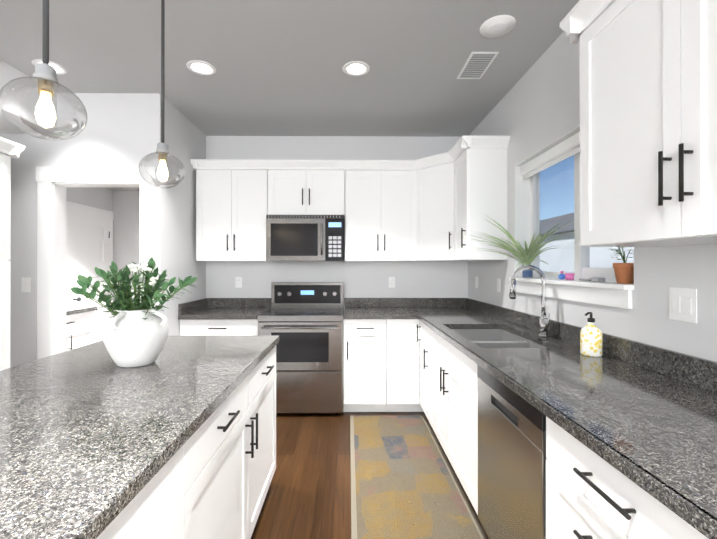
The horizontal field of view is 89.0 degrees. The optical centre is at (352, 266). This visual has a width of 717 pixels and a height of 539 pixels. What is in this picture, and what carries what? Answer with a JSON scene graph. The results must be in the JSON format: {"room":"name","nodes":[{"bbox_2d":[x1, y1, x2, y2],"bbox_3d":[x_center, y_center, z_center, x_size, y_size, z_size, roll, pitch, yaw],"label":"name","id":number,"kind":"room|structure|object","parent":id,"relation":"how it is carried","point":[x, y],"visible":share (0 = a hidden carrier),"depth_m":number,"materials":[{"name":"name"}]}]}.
{"room":"kitchen","nodes":[
{"label":"kitchen","id":0,"kind":"room"},
{"bbox_2d":[0,60,56,133],"bbox_3d":[-2.644,-1.240,0.168,0.570,0.329,5.550,0,0,-1],"label":"wall","id":1,"kind":"structure","parent":0,"point":[8,72],"depth_m":2.67,"materials":[{"name":"white paint"}]},
{"bbox_2d":[0,93,144,367],"bbox_3d":[-2.602,-0.023,3.000,1.850,2.750,0.120,0,0,-1],"label":"wall","id":2,"kind":"structure","parent":0,"point":[112,134],"depth_m":2.94,"materials":[{"name":"white paint"}]},
{"bbox_2d":[21,278,30,291],"bbox_3d":[-2.627,0.152,2.935,0.075,0.120,0.007,0,0,-1],"label":"light switch","id":3,"kind":"object","parent":2,"relation":"attached to","point":[25,284],"visible":1,"depth_m":2.93,"materials":[{"name":"white plastic"}]},
{"bbox_2d":[36,166,155,359],"bbox_3d":[-2.062,0.277,3.003,0.950,2.150,0.160,0,0,-1],"label":"trim","id":4,"kind":"structure","parent":2,"relation":"attached to","point":[53,183],"depth_m":2.93,"materials":[{"name":"white wood"}]},
{"bbox_2d":[66,187,112,211],"bbox_3d":[-3.479,0.135,4.196,0.120,2.440,2.290,0,0,-1],"label":"wall","id":5,"kind":"structure","parent":0,"point":[99,197],"depth_m":4.81,"materials":[{"name":"white paint"}]},
{"bbox_2d":[66,201,113,341],"bbox_3d":[-3.372,0.291,4.742,0.105,2.130,0.920,0,0,-1],"label":"door","id":6,"kind":"structure","parent":5,"relation":"attached to","point":[89,239],"depth_m":4.72,"materials":[{"name":"white wood"}]},
{"bbox_2d":[103,187,138,190],"bbox_3d":[-2.614,-1.115,4.208,1.850,0.060,2.290,0,0,-1],"label":"ceiling","id":7,"kind":"structure","parent":0,"point":[124,188],"depth_m":5.09,"materials":[{"name":"grey paint"}]},
{"bbox_2d":[113,191,138,317],"bbox_3d":[-2.565,0.138,5.290,1.730,2.440,0.120,0,0,-1],"label":"wall","id":8,"kind":"structure","parent":0,"point":[126,229],"depth_m":5.22,"materials":[{"name":"white paint"}]},
{"bbox_2d":[145,93,205,335],"bbox_3d":[-1.629,-0.020,4.155,0.120,2.750,2.410,0,0,-1],"label":"wall","id":9,"kind":"structure","parent":0,"point":[175,214],"depth_m":3.23,"materials":[{"name":"white paint"}]},
{"bbox_2d":[0,0,578,136],"bbox_3d":[-0.799,-1.454,0.662,4.510,0.100,6.740,0,0,-1],"label":"ceiling","id":10,"kind":"structure","parent":0,"point":[278,65],"depth_m":2.42,"materials":[{"name":"grey paint"}]},
{"bbox_2d":[0,0,86,140],"bbox_3d":[-0.948,-0.898,1.129,0.210,1.007,0.210,0,0,-1],"label":"pendant light","id":11,"kind":"object","parent":10,"relation":"hanging from","point":[44,76],"visible":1,"depth_m":1.11,"materials":[{"name":"grey"}]},
{"bbox_2d":[31,59,66,74],"bbox_3d":[-2.123,-1.395,2.558,0.194,0.007,0.194,0,0,-1],"label":"recessed light","id":12,"kind":"object","parent":10,"relation":"in","point":[60,69],"visible":0.58,"depth_m":2.54,"materials":[{"name":"white"}]},
{"bbox_2d":[139,0,185,188],"bbox_3d":[-0.956,-0.897,1.839,0.210,1.007,0.210,0,0,-1],"label":"pendant light","id":13,"kind":"object","parent":10,"relation":"hanging from","point":[162,152],"visible":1,"depth_m":1.83,"materials":[{"name":"grey"}]},
{"bbox_2d":[186,60,215,74],"bbox_3d":[-1.063,-1.395,2.569,0.194,0.007,0.194,0,0,-1],"label":"recessed light","id":14,"kind":"object","parent":10,"relation":"in","point":[200,67],"visible":1,"depth_m":2.56,"materials":[{"name":"white"}]},
{"bbox_2d":[343,61,369,75],"bbox_3d":[0.027,-1.395,2.580,0.194,0.007,0.194,0,0,-1],"label":"recessed light","id":15,"kind":"object","parent":10,"relation":"in","point":[355,68],"visible":1,"depth_m":2.58,"materials":[{"name":"white"}]},
{"bbox_2d":[457,52,498,78],"bbox_3d":[0.868,-1.391,2.548,0.180,0.014,0.340,0,0,-1],"label":"ceiling vent","id":16,"kind":"object","parent":10,"relation":"in","point":[476,65],"visible":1,"depth_m":2.53,"materials":[{"name":"white metal"}]},
{"bbox_2d":[480,15,515,37],"bbox_3d":[0.847,-1.390,2.128,0.196,0.019,0.196,0,0,-1],"label":"smoke detector","id":17,"kind":"object","parent":10,"relation":"attached to","point":[497,26],"visible":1,"depth_m":2.11,"materials":[{"name":"white plastic"}]},
{"bbox_2d":[206,136,467,297],"bbox_3d":[-0.072,-0.021,3.975,2.990,2.750,0.120,0,0,-1],"label":"wall","id":18,"kind":"structure","parent":0,"point":[415,279],"depth_m":3.92,"materials":[{"name":"white paint"}]},
{"bbox_2d":[195,160,266,260],"bbox_3d":[-1.186,-0.541,3.740,0.698,0.980,0.328,0,0,-1],"label":"upper cabinet","id":19,"kind":"object","parent":18,"relation":"attached to","point":[231,195],"depth_m":3.58,"materials":[{"name":"white wood"}]},
{"bbox_2d":[235,277,241,287],"bbox_3d":[-1.216,0.174,3.899,0.070,0.115,0.008,0,0,-1],"label":"electrical outlet","id":20,"kind":"object","parent":18,"relation":"attached to","point":[238,282],"visible":1,"depth_m":3.90,"materials":[{"name":"white plastic"}]},
{"bbox_2d":[267,160,342,214],"bbox_3d":[-0.455,-0.765,3.748,0.756,0.533,0.328,0,0,-1],"label":"upper cabinet","id":21,"kind":"object","parent":18,"relation":"attached to","point":[294,187],"depth_m":3.59,"materials":[{"name":"white wood"}]},
{"bbox_2d":[266,215,344,261],"bbox_3d":[-0.454,-0.272,3.683,0.752,0.446,0.450,0,0,-1],"label":"microwave","id":22,"kind":"object","parent":21,"relation":"attached to","point":[305,238],"visible":1,"depth_m":3.50,"materials":[{"name":"silver metal"}]},
{"bbox_2d":[343,160,410,260],"bbox_3d":[0.303,-0.541,3.736,0.751,0.980,0.365,0,0,-1],"label":"upper cabinet","id":23,"kind":"object","parent":18,"relation":"attached to","point":[403,210],"depth_m":3.59,"materials":[{"name":"white wood"}]},
{"bbox_2d":[389,277,394,287],"bbox_3d":[0.424,0.174,3.916,0.070,0.115,0.008,0,0,-1],"label":"electrical outlet","id":24,"kind":"object","parent":18,"relation":"attached to","point":[391,282],"visible":1,"depth_m":3.92,"materials":[{"name":"white plastic"}]},
{"bbox_2d":[411,149,486,260],"bbox_3d":[0.910,-0.542,3.589,0.671,0.980,0.671,0,0,-1],"label":"upper cabinet","id":25,"kind":"object","parent":18,"relation":"attached to","point":[431,175],"depth_m":3.47,"materials":[{"name":"white wood"}]},
{"bbox_2d":[251,404,488,538],"bbox_3d":[-1.040,1.397,1.302,5.300,0.100,8.400,0,0,-1],"label":"floor","id":26,"kind":"structure","parent":0,"point":[308,495],"depth_m":2.30,"materials":[{"name":"brown wood"}]},
{"bbox_2d":[0,137,15,370],"bbox_3d":[-2.645,0.251,1.899,0.598,2.196,1.220,0,0,-1],"label":"tall cabinet","id":27,"kind":"object","parent":26,"relation":"on","point":[9,149],"depth_m":2.47,"materials":[{"name":"white wood"}]},
{"bbox_2d":[66,307,97,350],"bbox_3d":[-3.084,0.896,3.548,0.653,0.914,0.850,0,0,-1],"label":"base cabinet","id":28,"kind":"object","parent":26,"relation":"on","point":[80,327],"visible":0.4,"depth_m":3.75,"materials":[{"name":"white wood"}]},
{"bbox_2d":[92,343,277,538],"bbox_3d":[-0.916,0.910,1.157,0.986,0.875,2.243,0,0,-1],"label":"kitchen island","id":29,"kind":"object","parent":26,"relation":"on","point":[214,485],"depth_m":1.26,"materials":[{"name":"wood"}]},
{"bbox_2d":[0,335,279,538],"bbox_3d":[-0.952,0.453,1.148,1.013,0.039,2.284,0,0,-1],"label":"island countertop","id":30,"kind":"structure","parent":29,"relation":"on","point":[80,430],"depth_m":1.02,"materials":[{"name":"grey stone"}]},
{"bbox_2d":[71,257,196,366],"bbox_3d":[-0.967,0.195,1.636,0.504,0.476,0.382,0,0,-1],"label":"potted plant","id":31,"kind":"object","parent":30,"relation":"on","point":[135,332],"visible":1,"depth_m":1.56,"materials":[{"name":"white ceramic"}]},
{"bbox_2d":[180,319,257,335],"bbox_3d":[-1.208,0.916,3.581,0.704,0.876,0.598,0,0,-1],"label":"base cabinet","id":32,"kind":"object","parent":26,"relation":"on","point":[201,327],"depth_m":3.28,"materials":[{"name":"white wood"}]},
{"bbox_2d":[178,298,270,319],"bbox_3d":[-1.208,0.409,3.580,0.706,0.139,0.643,0,0,-1],"label":"countertop","id":33,"kind":"structure","parent":32,"relation":"on","point":[206,308],"depth_m":3.61,"materials":[{"name":"stone"}]},
{"bbox_2d":[257,282,343,414],"bbox_3d":[-0.468,0.761,3.534,0.760,1.185,0.716,0,0,-1],"label":"range","id":34,"kind":"object","parent":26,"relation":"on","point":[303,321],"visible":0.96,"depth_m":3.24,"materials":[{"name":"grey metal"}]},
{"bbox_2d":[343,319,379,411],"bbox_3d":[0.143,0.916,3.604,0.454,0.876,0.618,0,0,-1],"label":"base cabinet","id":35,"kind":"object","parent":26,"relation":"on","point":[361,337],"depth_m":3.30,"materials":[{"name":"white wood"}]},
{"bbox_2d":[380,319,411,411],"bbox_3d":[0.436,0.916,3.576,0.381,0.876,0.681,0,0,-1],"label":"base cabinet","id":36,"kind":"object","parent":26,"relation":"on","point":[403,365],"depth_m":3.30,"materials":[{"name":"white wood"}]},
{"bbox_2d":[350,415,486,538],"bbox_3d":[0.331,1.344,1.726,0.670,0.008,3.120,0,0,-1],"label":"rug","id":37,"kind":"object","parent":26,"relation":"on","point":[405,484],"visible":0.95,"depth_m":2.23,"materials":[{"name":"fabric"}]},
{"bbox_2d":[412,319,458,418],"bbox_3d":[0.899,0.915,3.131,0.700,0.876,0.383,0,0,-1],"label":"base cabinet","id":38,"kind":"object","parent":26,"relation":"on","point":[424,339],"depth_m":3.22,"materials":[{"name":"white wood"}]},
{"bbox_2d":[344,298,413,318],"bbox_3d":[0.244,0.409,3.582,0.650,0.139,0.668,0,0,-1],"label":"countertop","id":39,"kind":"structure","parent":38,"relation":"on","point":[354,308],"depth_m":3.79,"materials":[{"name":"stone"}]},
{"bbox_2d":[428,351,477,514],"bbox_3d":[0.937,1.023,2.408,0.638,0.656,1.186,0,0,-1],"label":"base cabinet","id":40,"kind":"object","parent":26,"relation":"on","point":[452,375],"depth_m":2.17,"materials":[{"name":"white wood"}]},
{"bbox_2d":[477,364,546,538],"bbox_3d":[0.914,0.912,1.505,0.587,0.872,0.612,0,0,-1],"label":"dishwasher","id":41,"kind":"object","parent":26,"relation":"on","point":[512,458],"visible":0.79,"depth_m":1.45,"materials":[{"name":"grey metal"}]},
{"bbox_2d":[546,416,707,538],"bbox_3d":[0.952,0.909,0.895,0.638,0.876,0.601,0,0,-1],"label":"base cabinet","id":42,"kind":"object","parent":26,"relation":"on","point":[587,497],"depth_m":0.95,"materials":[{"name":"white wood"}]},
{"bbox_2d":[410,298,716,538],"bbox_3d":[0.925,0.404,1.758,0.676,0.139,4.328,0,0,-1],"label":"countertop","id":43,"kind":"structure","parent":42,"relation":"on","point":[643,416],"depth_m":1.24,"materials":[{"name":"stone"}]},
{"bbox_2d":[451,329,546,347],"bbox_3d":[0.909,0.578,2.349,0.500,0.202,0.870,0,0,-1],"label":"sink","id":44,"kind":"object","parent":43,"relation":"in","point":[491,338],"visible":0.04,"depth_m":2.65,"materials":[{"name":"silver metal"}]},
{"bbox_2d":[509,265,549,336],"bbox_3d":[1.094,0.213,2.239,0.244,0.443,0.094,0,0,-1],"label":"faucet","id":45,"kind":"object","parent":43,"relation":"on","point":[544,320],"visible":1,"depth_m":2.25,"materials":[{"name":"silver metal"}]},
{"bbox_2d":[580,312,602,356],"bbox_3d":[1.169,0.328,1.787,0.094,0.211,0.092,0,0,-1],"label":"soap bottle","id":46,"kind":"object","parent":43,"relation":"on","point":[590,338],"visible":0.98,"depth_m":1.75,"materials":[{"name":"yellow plastic"}]},
{"bbox_2d":[468,32,716,361],"bbox_3d":[1.367,-0.029,0.620,0.180,2.750,6.620,0,0,-1],"label":"wall","id":47,"kind":"structure","parent":0,"point":[536,108],"depth_m":2.10,"materials":[{"name":"white paint"}]},
{"bbox_2d":[475,277,477,287],"bbox_3d":[1.242,0.163,3.648,0.008,0.115,0.070,0,0,-1],"label":"electrical outlet","id":48,"kind":"object","parent":47,"relation":"attached to","point":[476,282],"visible":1,"depth_m":3.64,"materials":[{"name":"white plastic"}]},
{"bbox_2d":[451,136,509,259],"bbox_3d":[1.067,-0.543,3.151,0.365,0.980,0.421,0,0,-1],"label":"upper cabinet","id":49,"kind":"object","parent":47,"relation":"attached to","point":[478,163],"depth_m":2.94,"materials":[{"name":"white wood"}]},
{"bbox_2d":[497,278,500,291],"bbox_3d":[1.248,0.162,3.108,0.008,0.115,0.070,0,0,-1],"label":"electrical outlet","id":50,"kind":"object","parent":47,"relation":"attached to","point":[498,284],"visible":1,"depth_m":3.11,"materials":[{"name":"white plastic"}]},
{"bbox_2d":[509,277,633,308],"bbox_3d":[1.298,0.140,2.229,0.165,0.110,1.176,0,0,-1],"label":"window sill","id":51,"kind":"structure","parent":47,"relation":"attached to","point":[615,294],"depth_m":1.96,"materials":[{"name":"white wood"}]},
{"bbox_2d":[438,216,572,277],"bbox_3d":[0.995,-0.130,2.485,0.691,0.429,0.769,0,0,-1],"label":"spider plant","id":52,"kind":"object","parent":51,"relation":"on","point":[526,256],"visible":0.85,"depth_m":2.58,"materials":[{"name":"green plant"}]},
{"bbox_2d":[558,271,604,281],"bbox_3d":[1.312,0.056,2.117,0.072,0.055,0.395,0,0,-1],"label":"bottles","id":53,"kind":"object","parent":51,"relation":"on","point":[567,276],"depth_m":2.17,"materials":[{"name":"pink plastic"}]},
{"bbox_2d":[608,247,633,283],"bbox_3d":[1.315,-0.017,1.767,0.152,0.200,0.135,0,0,-1],"label":"plant pot","id":54,"kind":"object","parent":51,"relation":"on","point":[624,271],"visible":0.83,"depth_m":1.74,"materials":[{"name":"brown ceramic"}]},
{"bbox_2d":[515,126,633,281],"bbox_3d":[1.346,-0.348,2.230,0.169,0.864,1.180,0,0,-1],"label":"window","id":55,"kind":"structure","parent":47,"relation":"in","point":[527,205],"depth_m":2.60,"materials":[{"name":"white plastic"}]},
{"bbox_2d":[520,131,579,179],"bbox_3d":[1.328,-0.720,2.231,0.065,0.109,1.168,0,0,-1],"label":"window blind","id":56,"kind":"object","parent":55,"relation":"attached to","point":[562,150],"visible":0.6,"depth_m":2.37,"materials":[{"name":"white"}]},
{"bbox_2d":[560,0,716,246],"bbox_3d":[1.081,-0.560,1.049,0.380,0.957,1.022,0,0,-1],"label":"upper cabinet","id":57,"kind":"object","parent":47,"relation":"attached to","point":[648,123],"visible":1,"depth_m":1.18,"materials":[{"name":"white wood"}]},
{"bbox_2d":[669,287,696,322],"bbox_3d":[1.265,0.148,1.398,0.007,0.127,0.116,0,0,-1],"label":"light switch","id":58,"kind":"object","parent":47,"relation":"attached to","point":[682,304],"visible":1,"depth_m":1.39,"materials":[{"name":"white plastic"}]},
{"label":"outside","id":59,"kind":"structure","parent":0,"visible":0},
{"bbox_3d":[30.572,1.970,30.218,58.300,0.100,100.000,0,0,-1],"label":"ground","id":60,"kind":"structure","parent":59,"visible":0},
{"bbox_2d":[540,212,633,281],"bbox_3d":[17.263,-1.140,26.093,10.000,6.100,28.800,0,0,-1],"label":"house","id":61,"kind":"structure","parent":60,"relation":"on","point":[553,253],"depth_m":22.11,"materials":[{"name":"white"}]}
]}

